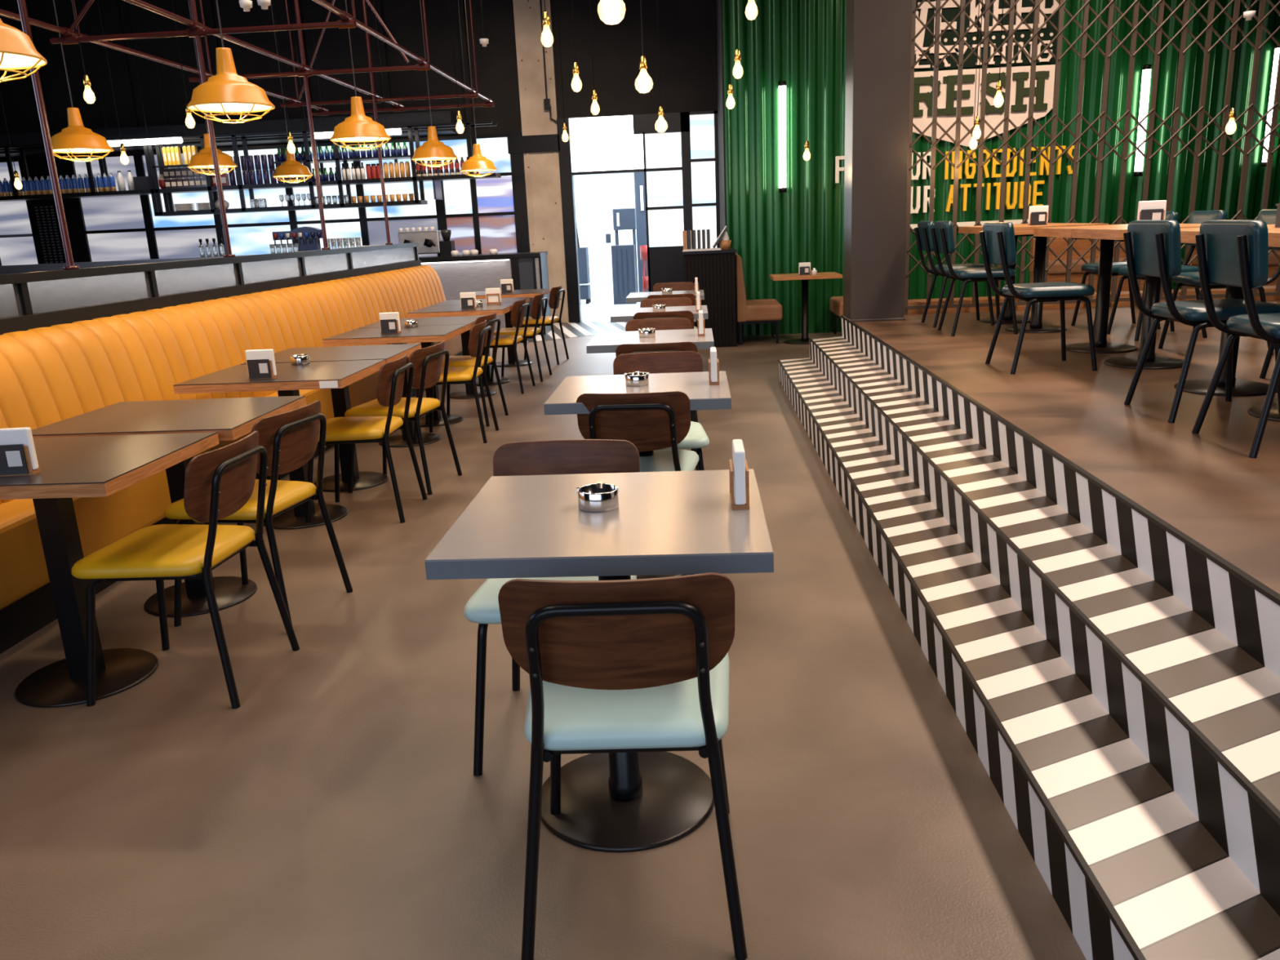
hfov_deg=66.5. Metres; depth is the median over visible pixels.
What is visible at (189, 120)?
bulb
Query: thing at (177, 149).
juice carton
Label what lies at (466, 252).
sugar bowl
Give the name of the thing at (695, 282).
napkin holder
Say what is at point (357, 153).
bottle
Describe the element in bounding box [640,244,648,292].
stool
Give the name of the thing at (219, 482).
dining chair
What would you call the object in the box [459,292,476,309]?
napkin holder
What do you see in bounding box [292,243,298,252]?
glass
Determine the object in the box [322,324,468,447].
dining table
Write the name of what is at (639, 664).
dining chair
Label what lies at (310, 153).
bottle
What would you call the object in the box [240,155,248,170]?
can
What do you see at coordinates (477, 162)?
pendant lamp
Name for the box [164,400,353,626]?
dining chair
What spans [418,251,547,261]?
countertop
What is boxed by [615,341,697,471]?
dining chair
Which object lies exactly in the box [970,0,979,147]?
bulb
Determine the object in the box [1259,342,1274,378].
chair
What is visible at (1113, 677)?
staircase
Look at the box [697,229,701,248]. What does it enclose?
menu
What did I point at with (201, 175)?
pack
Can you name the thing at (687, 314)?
dining chair
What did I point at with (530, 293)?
dining table
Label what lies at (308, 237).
tap tower
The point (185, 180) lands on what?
pack
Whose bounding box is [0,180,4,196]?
water bottle
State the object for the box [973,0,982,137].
bulb
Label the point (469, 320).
dining table
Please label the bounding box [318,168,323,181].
beer bottle
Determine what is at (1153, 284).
dining table
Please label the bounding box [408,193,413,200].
glass
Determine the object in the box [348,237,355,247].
beer glass
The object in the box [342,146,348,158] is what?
bottle
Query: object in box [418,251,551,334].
partition
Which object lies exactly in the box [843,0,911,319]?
steel column
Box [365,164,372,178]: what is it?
jar
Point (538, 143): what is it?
steel beam
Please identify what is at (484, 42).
ceiling sensor
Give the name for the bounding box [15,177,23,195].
water bottle
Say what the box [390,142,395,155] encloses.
bottle
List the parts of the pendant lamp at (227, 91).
cord, lamp shade, bulb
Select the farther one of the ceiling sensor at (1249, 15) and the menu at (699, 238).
the menu at (699, 238)
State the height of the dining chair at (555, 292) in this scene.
0.787 m
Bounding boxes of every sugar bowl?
[450,250,458,256]
[462,249,470,255]
[470,249,478,255]
[488,248,497,254]
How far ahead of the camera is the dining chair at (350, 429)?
4.81 m
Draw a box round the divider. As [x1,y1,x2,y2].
[0,242,421,334]
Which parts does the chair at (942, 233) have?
backrest, leg, leg, seat, seat frame, leg, leg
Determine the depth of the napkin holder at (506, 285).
10.00 m
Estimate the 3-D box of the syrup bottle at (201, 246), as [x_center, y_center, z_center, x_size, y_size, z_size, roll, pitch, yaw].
[-5.926,-3.134,13.198,0.060,0.240,0.057,-2,15,4]
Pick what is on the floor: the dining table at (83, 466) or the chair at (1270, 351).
the dining table at (83, 466)
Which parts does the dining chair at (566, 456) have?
leg, leg, seat, backrest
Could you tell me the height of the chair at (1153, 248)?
0.797 m
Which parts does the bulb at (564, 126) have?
cord, cord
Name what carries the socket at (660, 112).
attached to the bulb at (660, 125)
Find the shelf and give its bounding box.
[0,0,501,216]
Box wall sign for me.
[835,0,1074,229]
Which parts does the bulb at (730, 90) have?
cord, cord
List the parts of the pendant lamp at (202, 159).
cord, lamp shade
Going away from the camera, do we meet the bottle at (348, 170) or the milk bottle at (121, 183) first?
the bottle at (348, 170)
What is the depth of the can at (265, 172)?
12.93 m
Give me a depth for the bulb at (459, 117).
7.46 m
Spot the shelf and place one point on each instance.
(155, 192)
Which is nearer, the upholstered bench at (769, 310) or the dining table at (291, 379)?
the dining table at (291, 379)
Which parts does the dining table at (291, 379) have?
plate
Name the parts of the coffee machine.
handle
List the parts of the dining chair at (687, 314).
frame, backrest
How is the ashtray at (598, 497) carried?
on the dining table at (669, 522)
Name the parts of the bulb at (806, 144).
cord, cord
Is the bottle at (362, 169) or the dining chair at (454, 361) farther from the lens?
the bottle at (362, 169)
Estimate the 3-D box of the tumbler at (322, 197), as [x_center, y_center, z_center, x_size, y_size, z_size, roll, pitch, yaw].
[-4.229,-3.729,13.028,0.064,0.110,0.061,-2,15,4]
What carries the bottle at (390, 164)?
on the shelf
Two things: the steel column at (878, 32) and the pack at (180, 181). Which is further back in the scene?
the pack at (180, 181)
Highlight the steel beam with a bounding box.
[506,133,559,154]
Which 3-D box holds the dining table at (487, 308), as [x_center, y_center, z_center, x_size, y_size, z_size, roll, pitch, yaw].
[-1.482,-1.105,8.410,0.792,0.750,0.667,-2,15,4]
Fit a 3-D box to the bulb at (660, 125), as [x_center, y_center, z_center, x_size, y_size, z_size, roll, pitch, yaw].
[0.102,-3.949,6.956,0.098,2.790,0.098,-2,15,4]
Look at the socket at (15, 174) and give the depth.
8.96 m
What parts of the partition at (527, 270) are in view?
panel, panel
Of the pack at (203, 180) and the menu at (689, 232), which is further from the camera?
the pack at (203, 180)
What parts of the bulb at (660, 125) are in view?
cord, cord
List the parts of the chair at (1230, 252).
leg, backrest, seat, seat frame, leg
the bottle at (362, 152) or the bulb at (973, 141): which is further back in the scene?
the bottle at (362, 152)
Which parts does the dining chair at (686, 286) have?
backrest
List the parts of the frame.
post, hanger rod, hanger rod, post, hanger rod, post, hanger rod, post, hanger rod, hanger rod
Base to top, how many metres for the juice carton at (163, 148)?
0.242 m
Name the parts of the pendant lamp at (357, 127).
cord, bulb, lamp shade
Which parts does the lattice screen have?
rail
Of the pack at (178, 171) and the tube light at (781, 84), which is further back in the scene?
the pack at (178, 171)
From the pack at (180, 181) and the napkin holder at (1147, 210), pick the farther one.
the pack at (180, 181)
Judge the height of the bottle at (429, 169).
0.220 m
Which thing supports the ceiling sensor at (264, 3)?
hanging from the ceiling
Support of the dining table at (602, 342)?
on the floor
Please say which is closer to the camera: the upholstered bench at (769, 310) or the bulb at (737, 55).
the bulb at (737, 55)
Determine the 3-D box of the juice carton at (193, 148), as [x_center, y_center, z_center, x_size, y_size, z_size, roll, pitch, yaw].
[-5.895,-4.305,12.937,0.048,0.242,0.061,-2,15,4]
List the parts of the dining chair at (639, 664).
leg, leg, backrest, frame, seat frame, seat, leg, leg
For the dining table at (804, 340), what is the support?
on the floor
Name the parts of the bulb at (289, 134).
cord, cord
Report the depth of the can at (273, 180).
12.92 m
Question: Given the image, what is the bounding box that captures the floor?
[0,293,1086,959]
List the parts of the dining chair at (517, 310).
leg, seat frame, seat, backrest, leg, frame, leg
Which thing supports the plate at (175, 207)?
on the plate at (184, 208)
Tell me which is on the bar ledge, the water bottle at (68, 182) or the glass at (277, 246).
the glass at (277, 246)
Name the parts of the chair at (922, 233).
backrest, leg, leg, seat, leg, leg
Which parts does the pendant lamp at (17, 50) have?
lamp shade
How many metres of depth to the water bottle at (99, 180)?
13.09 m
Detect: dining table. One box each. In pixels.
[0,431,219,707]
[31,395,306,617]
[173,359,385,529]
[240,343,421,492]
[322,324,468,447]
[359,315,486,426]
[407,302,513,399]
[424,469,773,852]
[430,297,529,386]
[475,288,550,367]
[543,370,731,579]
[586,328,714,353]
[610,305,707,322]
[626,289,704,302]
[769,271,842,344]
[958,222,1071,324]
[981,222,1108,333]
[1033,223,1183,353]
[1071,223,1200,369]
[1173,224,1279,396]
[1248,228,1279,422]
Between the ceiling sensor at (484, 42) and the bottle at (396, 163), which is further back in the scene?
the bottle at (396, 163)
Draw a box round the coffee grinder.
[439,229,455,256]
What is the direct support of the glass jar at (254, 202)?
on the shelf
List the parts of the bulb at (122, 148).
cord, cord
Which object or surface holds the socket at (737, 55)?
attached to the bulb at (737, 55)
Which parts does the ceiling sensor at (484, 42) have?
rod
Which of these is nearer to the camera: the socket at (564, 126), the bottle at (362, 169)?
the socket at (564, 126)
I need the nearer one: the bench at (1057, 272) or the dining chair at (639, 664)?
the dining chair at (639, 664)
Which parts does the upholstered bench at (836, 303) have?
leg, seat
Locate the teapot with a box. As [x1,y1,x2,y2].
[214,199,229,208]
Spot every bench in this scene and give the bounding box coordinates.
[734,253,782,345]
[829,296,843,333]
[1028,237,1145,292]
[1186,248,1279,288]
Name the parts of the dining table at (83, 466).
plate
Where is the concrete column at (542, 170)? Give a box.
[512,0,568,323]
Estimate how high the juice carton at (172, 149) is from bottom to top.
0.242 m
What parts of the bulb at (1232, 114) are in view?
cord, cord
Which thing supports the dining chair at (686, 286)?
on the floor
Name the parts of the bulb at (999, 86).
cord, cord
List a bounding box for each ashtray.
[289,353,310,364]
[404,319,418,327]
[475,300,483,306]
[576,481,618,512]
[624,371,648,386]
[638,327,655,337]
[652,303,665,311]
[661,288,672,293]
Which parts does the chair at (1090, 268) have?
leg, seat, seat frame, leg, backrest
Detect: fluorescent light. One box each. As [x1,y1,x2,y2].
[84,0,183,146]
[307,0,403,138]
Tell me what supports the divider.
on the floor
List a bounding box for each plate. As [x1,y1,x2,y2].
[172,203,194,204]
[172,205,195,207]
[173,204,194,206]
[173,208,195,209]
[174,207,194,208]
[174,209,194,211]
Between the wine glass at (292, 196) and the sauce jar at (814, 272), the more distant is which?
the wine glass at (292, 196)
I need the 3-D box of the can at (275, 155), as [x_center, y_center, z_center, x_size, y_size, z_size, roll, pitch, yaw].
[-4.783,-4.207,12.901,0.076,0.185,0.072,-2,15,4]
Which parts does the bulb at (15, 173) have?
cord, cord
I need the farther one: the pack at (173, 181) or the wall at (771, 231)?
the pack at (173, 181)
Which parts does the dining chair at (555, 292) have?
leg, leg, seat frame, seat, leg, backrest, frame, leg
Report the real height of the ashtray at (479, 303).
0.046 m
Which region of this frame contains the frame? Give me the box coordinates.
[0,0,494,269]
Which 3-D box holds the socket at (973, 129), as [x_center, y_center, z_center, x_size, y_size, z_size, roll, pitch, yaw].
[2.710,-2.824,7.927,0.040,0.066,0.039,-2,15,4]
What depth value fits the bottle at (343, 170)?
12.85 m
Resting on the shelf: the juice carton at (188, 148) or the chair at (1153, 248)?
the juice carton at (188, 148)
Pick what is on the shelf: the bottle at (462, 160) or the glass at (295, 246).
the bottle at (462, 160)
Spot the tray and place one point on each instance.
(684, 249)
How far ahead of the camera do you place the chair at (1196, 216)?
6.34 m
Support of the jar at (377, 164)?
on the shelf
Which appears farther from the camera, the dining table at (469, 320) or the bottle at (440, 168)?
the bottle at (440, 168)
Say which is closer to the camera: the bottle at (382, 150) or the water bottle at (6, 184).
the bottle at (382, 150)
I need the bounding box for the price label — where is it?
[319,380,337,388]
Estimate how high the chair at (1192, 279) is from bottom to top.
0.797 m
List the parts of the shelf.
hanger rod, hanger rod, panel, hanger rod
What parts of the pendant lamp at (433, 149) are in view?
cord, lamp shade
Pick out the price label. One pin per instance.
(323, 384)
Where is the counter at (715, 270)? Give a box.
[682,247,736,347]
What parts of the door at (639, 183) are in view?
door handle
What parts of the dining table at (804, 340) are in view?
plate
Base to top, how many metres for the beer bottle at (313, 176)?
0.170 m
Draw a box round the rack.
[682,231,720,251]
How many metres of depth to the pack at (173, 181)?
13.02 m
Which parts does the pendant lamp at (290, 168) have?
cord, lamp shade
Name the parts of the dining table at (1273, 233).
plate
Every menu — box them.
[687,230,691,249]
[692,230,696,248]
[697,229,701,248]
[702,229,706,248]
[706,229,710,248]
[711,225,728,248]
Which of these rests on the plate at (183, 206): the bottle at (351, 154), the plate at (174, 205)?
the plate at (174, 205)
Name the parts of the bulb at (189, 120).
cord, cord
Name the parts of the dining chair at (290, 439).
leg, seat, leg, seat frame, leg, backrest, frame, leg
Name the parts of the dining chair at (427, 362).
leg, leg, seat, seat frame, leg, backrest, frame, leg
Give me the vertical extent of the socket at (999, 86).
0.066 m
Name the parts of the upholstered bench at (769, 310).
leg, leg, backrest, seat frame, seat, leg, leg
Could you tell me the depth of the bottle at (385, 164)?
12.81 m
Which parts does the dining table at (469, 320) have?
plate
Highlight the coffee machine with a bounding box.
[397,230,443,256]
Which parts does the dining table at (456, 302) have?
plate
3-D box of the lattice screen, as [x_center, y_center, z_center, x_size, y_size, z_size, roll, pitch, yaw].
[4.907,-3.458,7.925,5.353,4.000,0.049,-2,15,4]
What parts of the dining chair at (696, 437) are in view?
backrest, seat, frame, leg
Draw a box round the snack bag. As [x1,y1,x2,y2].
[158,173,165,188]
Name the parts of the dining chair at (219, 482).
leg, leg, seat, seat frame, leg, backrest, frame, leg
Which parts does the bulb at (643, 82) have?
cord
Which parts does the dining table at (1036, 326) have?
plate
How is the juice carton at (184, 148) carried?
on the shelf
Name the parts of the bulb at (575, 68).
cord, cord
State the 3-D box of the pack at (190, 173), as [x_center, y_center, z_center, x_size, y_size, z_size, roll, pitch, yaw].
[-5.972,-4.098,12.996,0.078,0.132,0.061,-2,15,4]
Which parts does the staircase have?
nosing trim, nosing trim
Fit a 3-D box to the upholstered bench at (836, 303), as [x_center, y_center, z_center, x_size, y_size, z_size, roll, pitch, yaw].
[2.491,-2.147,11.227,0.510,0.995,0.840,-2,15,4]
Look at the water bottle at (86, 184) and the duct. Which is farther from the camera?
the duct
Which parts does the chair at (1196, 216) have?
leg, leg, seat frame, seat, leg, leg, backrest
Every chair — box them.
[71,431,299,708]
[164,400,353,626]
[306,354,427,523]
[344,342,462,494]
[413,320,498,443]
[425,312,508,426]
[463,439,639,775]
[481,297,535,394]
[490,293,551,382]
[497,572,747,959]
[512,284,568,364]
[576,391,698,574]
[613,351,709,470]
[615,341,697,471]
[625,317,693,450]
[633,310,697,422]
[640,297,692,307]
[646,293,697,328]
[653,281,696,322]
[914,221,994,327]
[930,221,1017,336]
[978,222,1097,374]
[1071,211,1180,330]
[1106,210,1228,341]
[1123,219,1279,422]
[1158,208,1279,356]
[1191,219,1279,457]
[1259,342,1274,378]
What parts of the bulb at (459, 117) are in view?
cord, cord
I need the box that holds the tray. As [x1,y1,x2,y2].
[683,248,720,251]
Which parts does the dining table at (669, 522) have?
plate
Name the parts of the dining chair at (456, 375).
leg, leg, seat frame, seat, backrest, leg, frame, leg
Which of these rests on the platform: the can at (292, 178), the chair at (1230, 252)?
the chair at (1230, 252)
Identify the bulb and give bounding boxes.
[0,92,20,187]
[71,0,93,102]
[97,0,127,163]
[171,0,193,126]
[272,0,293,151]
[448,0,462,132]
[542,0,551,44]
[556,0,567,140]
[571,0,579,89]
[589,0,597,113]
[603,0,620,19]
[638,0,648,89]
[656,0,665,130]
[727,0,733,106]
[734,0,741,76]
[747,3,755,17]
[804,0,808,159]
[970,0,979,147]
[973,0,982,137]
[995,0,1004,105]
[1227,0,1244,132]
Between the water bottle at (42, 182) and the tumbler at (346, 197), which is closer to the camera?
the tumbler at (346, 197)
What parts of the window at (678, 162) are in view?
transom pane, pane, pane, pane, pane, pane, pane, pane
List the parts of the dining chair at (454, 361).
leg, leg, seat, leg, backrest, frame, leg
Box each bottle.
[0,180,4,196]
[2,177,11,195]
[8,179,13,195]
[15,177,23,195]
[21,177,29,195]
[27,177,35,195]
[33,176,41,195]
[40,176,48,194]
[46,176,53,194]
[58,175,66,193]
[65,174,72,193]
[71,174,79,192]
[77,174,85,192]
[84,173,90,192]
[93,175,97,191]
[96,173,104,191]
[102,173,110,191]
[108,173,116,191]
[116,170,125,191]
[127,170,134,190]
[198,239,204,257]
[205,238,212,257]
[212,238,218,257]
[218,238,225,256]
[276,147,283,161]
[282,147,286,161]
[294,146,300,160]
[300,146,305,159]
[308,146,312,159]
[311,168,315,181]
[318,146,324,159]
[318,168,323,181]
[323,168,328,181]
[324,146,330,159]
[328,167,334,180]
[330,145,334,159]
[334,167,337,180]
[337,145,342,158]
[341,163,346,180]
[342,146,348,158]
[346,163,351,179]
[348,145,354,158]
[351,162,355,179]
[354,145,359,157]
[355,162,360,179]
[360,143,366,157]
[360,162,365,178]
[366,143,372,156]
[372,143,377,156]
[380,142,384,156]
[382,162,389,177]
[384,142,390,155]
[388,162,394,177]
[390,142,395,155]
[394,161,399,177]
[396,142,402,155]
[399,161,404,177]
[402,142,408,155]
[404,161,410,177]
[415,160,421,176]
[421,160,426,176]
[426,160,432,176]
[432,160,437,175]
[437,160,443,175]
[443,160,448,175]
[448,159,454,174]
[454,159,460,174]
[460,156,465,174]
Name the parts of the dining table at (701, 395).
plate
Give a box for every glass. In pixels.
[269,244,275,253]
[275,244,281,253]
[279,195,284,206]
[281,243,287,253]
[284,195,288,206]
[286,243,293,252]
[290,194,294,205]
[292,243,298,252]
[295,194,300,205]
[301,194,306,205]
[306,193,310,203]
[327,238,330,247]
[329,238,336,248]
[336,238,342,248]
[342,237,348,248]
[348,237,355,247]
[351,195,355,203]
[355,237,360,247]
[357,195,362,202]
[364,195,368,202]
[370,195,375,202]
[376,195,382,201]
[389,194,394,201]
[395,194,400,200]
[402,194,407,200]
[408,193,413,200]
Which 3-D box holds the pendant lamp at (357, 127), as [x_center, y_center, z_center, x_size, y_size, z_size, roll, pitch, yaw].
[-1.998,-3.669,6.443,0.414,2.831,0.414,-2,15,4]
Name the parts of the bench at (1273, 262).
backrest, seat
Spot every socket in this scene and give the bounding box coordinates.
[13,170,19,177]
[82,74,90,86]
[120,142,125,151]
[185,103,191,113]
[287,131,293,140]
[456,110,462,119]
[542,11,550,26]
[562,122,566,130]
[572,62,579,74]
[591,89,597,100]
[639,55,647,69]
[657,106,663,115]
[727,84,733,94]
[734,48,741,61]
[804,140,808,148]
[971,128,975,136]
[974,115,980,125]
[995,80,1002,91]
[1228,107,1235,118]
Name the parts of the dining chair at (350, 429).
leg, leg, seat, seat frame, backrest, leg, frame, leg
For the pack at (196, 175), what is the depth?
12.97 m
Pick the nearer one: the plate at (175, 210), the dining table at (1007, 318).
the dining table at (1007, 318)
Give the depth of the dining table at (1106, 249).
5.92 m
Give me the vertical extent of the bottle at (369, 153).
0.170 m
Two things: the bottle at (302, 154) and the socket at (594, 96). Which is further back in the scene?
the bottle at (302, 154)
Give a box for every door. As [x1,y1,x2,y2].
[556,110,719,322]
[573,172,639,293]
[633,172,648,292]
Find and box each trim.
[841,315,905,322]
[907,285,1279,314]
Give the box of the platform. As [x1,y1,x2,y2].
[854,300,1279,594]
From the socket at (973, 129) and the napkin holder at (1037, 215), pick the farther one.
the socket at (973, 129)
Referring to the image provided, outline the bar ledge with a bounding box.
[0,254,252,274]
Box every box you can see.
[133,176,150,190]
[212,173,216,186]
[220,173,230,186]
[1275,203,1279,227]
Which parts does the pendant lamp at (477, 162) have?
cord, lamp shade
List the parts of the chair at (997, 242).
leg, backrest, leg, seat, seat frame, leg, leg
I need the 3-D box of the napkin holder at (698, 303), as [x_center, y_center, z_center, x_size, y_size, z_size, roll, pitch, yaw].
[0.421,-1.287,7.043,0.040,0.135,0.130,-2,15,4]
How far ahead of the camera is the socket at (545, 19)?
4.97 m
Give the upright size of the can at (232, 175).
0.185 m
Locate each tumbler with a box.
[315,196,318,204]
[321,195,325,204]
[325,195,331,204]
[332,195,337,204]
[343,195,348,203]
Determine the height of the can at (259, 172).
0.185 m
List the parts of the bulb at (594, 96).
cord, cord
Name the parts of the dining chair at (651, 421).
backrest, frame, seat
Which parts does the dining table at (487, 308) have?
plate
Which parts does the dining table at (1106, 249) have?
plate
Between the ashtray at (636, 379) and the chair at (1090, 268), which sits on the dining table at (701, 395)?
the ashtray at (636, 379)
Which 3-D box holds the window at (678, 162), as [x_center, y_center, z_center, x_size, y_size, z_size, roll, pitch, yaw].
[0.029,-3.765,14.127,2.280,2.860,0.200,-2,15,4]
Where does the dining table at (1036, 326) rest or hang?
on the platform
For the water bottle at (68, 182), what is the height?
0.240 m
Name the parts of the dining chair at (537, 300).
leg, leg, seat, seat frame, backrest, leg, frame, leg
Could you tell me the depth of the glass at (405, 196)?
12.94 m
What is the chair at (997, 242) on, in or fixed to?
on the platform
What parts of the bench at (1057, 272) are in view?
backrest, seat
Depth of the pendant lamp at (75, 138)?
6.61 m
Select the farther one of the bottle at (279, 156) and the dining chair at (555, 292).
the bottle at (279, 156)
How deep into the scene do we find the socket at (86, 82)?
5.96 m
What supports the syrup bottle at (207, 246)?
on the bar ledge
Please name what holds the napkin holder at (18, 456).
on the dining table at (83, 466)
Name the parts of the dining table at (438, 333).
plate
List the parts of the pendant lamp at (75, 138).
cord, bulb, lamp shade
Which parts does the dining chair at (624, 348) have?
frame, backrest, leg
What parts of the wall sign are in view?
dark panel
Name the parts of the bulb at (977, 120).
cord, cord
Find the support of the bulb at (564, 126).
hanging from the ceiling
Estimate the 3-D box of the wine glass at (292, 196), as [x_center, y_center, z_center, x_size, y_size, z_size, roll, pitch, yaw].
[-4.637,-3.737,13.049,0.060,0.150,0.057,-2,15,4]
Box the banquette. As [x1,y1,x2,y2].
[0,265,462,653]
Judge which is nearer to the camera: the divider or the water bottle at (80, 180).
the divider
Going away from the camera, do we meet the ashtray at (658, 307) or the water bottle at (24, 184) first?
the ashtray at (658, 307)
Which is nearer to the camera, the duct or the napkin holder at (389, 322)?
the napkin holder at (389, 322)
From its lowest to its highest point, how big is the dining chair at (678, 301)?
0.787 m
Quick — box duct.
[0,111,459,157]
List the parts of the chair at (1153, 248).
leg, backrest, leg, seat frame, seat, leg, leg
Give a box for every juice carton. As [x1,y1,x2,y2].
[161,146,168,165]
[165,146,172,164]
[169,146,177,164]
[173,146,182,164]
[182,146,189,164]
[186,145,192,162]
[191,145,197,155]
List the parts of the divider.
glass pane, post, glass pane, post, glass pane, rail, post, glass pane, post, glass pane, post, glass pane, post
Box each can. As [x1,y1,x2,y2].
[228,171,236,185]
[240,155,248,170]
[242,170,249,184]
[246,155,254,170]
[248,169,256,184]
[253,155,261,169]
[255,169,263,184]
[260,155,268,169]
[262,169,270,183]
[267,154,275,168]
[269,168,276,183]
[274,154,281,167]
[277,177,284,182]
[284,177,290,182]
[290,177,297,182]
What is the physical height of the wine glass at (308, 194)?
0.150 m
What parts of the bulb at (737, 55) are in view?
cord, cord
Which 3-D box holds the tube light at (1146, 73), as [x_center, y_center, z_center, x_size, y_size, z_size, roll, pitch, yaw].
[5.658,-4.041,11.002,0.092,1.180,0.121,-2,15,4]
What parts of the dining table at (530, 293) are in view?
plate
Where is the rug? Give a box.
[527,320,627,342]
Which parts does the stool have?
seat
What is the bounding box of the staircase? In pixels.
[777,315,1279,959]
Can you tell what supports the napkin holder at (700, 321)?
on the dining table at (602, 342)
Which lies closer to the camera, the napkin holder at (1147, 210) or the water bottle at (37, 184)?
the napkin holder at (1147, 210)
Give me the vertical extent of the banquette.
1.051 m
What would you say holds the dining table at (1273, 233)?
on the platform
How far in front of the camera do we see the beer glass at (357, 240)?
13.04 m
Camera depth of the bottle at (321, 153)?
12.77 m
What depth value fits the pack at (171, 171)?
12.98 m
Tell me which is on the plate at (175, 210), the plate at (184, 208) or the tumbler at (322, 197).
the plate at (184, 208)
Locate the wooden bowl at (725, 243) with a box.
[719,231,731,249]
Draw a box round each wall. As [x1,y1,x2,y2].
[0,0,717,262]
[715,0,727,240]
[722,0,1279,335]
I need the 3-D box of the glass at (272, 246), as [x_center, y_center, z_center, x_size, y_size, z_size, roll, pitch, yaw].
[-4.946,-3.108,13.150,0.072,0.130,0.068,-2,15,4]
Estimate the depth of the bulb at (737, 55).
5.97 m
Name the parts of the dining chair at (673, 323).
backrest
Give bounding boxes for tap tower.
[271,226,322,251]
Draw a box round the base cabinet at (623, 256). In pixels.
[611,244,637,304]
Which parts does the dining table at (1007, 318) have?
plate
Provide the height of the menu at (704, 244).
0.205 m
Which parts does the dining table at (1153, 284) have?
plate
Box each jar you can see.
[249,199,258,208]
[257,198,266,207]
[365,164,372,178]
[371,164,377,178]
[376,163,380,178]
[811,267,817,275]
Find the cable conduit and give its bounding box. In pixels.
[539,0,558,123]
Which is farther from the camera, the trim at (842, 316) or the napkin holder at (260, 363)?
the trim at (842, 316)
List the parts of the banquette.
backrest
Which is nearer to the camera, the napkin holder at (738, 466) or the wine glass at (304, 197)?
the napkin holder at (738, 466)
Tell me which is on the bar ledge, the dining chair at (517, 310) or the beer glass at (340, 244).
the beer glass at (340, 244)
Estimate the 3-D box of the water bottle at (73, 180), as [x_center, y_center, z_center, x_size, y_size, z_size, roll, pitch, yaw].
[-7.601,-3.979,13.130,0.072,0.240,0.068,-2,15,4]
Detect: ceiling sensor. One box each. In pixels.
[239,0,252,11]
[257,0,271,9]
[479,0,488,46]
[1243,0,1256,20]
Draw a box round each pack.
[162,168,171,178]
[164,178,171,188]
[168,167,176,177]
[170,177,177,188]
[174,167,182,177]
[176,177,183,187]
[180,167,190,177]
[182,177,189,187]
[186,168,194,177]
[188,177,195,187]
[192,168,199,177]
[194,177,201,186]
[199,168,205,177]
[200,176,207,186]
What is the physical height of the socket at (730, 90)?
0.066 m
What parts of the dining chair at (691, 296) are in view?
backrest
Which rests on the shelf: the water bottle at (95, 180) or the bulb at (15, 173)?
the water bottle at (95, 180)
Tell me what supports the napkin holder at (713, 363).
on the dining table at (701, 395)
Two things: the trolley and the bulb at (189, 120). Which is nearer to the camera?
the bulb at (189, 120)
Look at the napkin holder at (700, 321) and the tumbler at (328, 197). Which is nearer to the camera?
the napkin holder at (700, 321)
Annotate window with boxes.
[0,130,530,265]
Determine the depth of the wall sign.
11.01 m
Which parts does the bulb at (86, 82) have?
cord, cord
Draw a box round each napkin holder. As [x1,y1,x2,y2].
[0,426,40,475]
[244,349,277,379]
[378,311,400,333]
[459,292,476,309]
[485,288,501,303]
[500,279,513,293]
[693,277,698,293]
[695,291,701,311]
[697,310,705,336]
[708,346,719,385]
[728,439,749,510]
[798,262,810,275]
[1027,205,1048,225]
[1137,200,1166,220]
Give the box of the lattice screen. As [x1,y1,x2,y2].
[903,0,1279,315]
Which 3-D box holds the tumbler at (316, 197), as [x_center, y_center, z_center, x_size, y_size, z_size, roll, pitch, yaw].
[-4.309,-3.726,13.033,0.064,0.110,0.061,-2,15,4]
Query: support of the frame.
on the divider
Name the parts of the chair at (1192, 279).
leg, seat, leg, seat frame, leg, backrest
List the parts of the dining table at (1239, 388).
plate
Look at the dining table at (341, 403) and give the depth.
5.55 m
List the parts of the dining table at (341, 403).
plate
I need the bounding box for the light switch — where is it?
[605,233,610,243]
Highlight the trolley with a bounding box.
[576,224,591,303]
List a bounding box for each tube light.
[777,80,786,192]
[1133,64,1151,176]
[1261,44,1279,166]
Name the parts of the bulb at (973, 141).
cord, cord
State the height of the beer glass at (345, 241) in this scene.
0.170 m
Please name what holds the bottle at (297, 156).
on the shelf
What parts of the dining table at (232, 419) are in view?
plate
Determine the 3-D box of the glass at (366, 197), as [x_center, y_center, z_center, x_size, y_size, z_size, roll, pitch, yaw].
[-3.637,-3.735,12.993,0.068,0.090,0.065,-2,15,4]
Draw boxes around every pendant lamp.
[0,18,47,82]
[50,0,114,161]
[186,0,237,175]
[186,0,275,123]
[270,0,313,182]
[329,0,391,150]
[411,0,457,167]
[459,0,497,177]
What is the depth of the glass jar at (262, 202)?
13.04 m
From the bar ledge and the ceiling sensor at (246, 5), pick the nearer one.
the ceiling sensor at (246, 5)

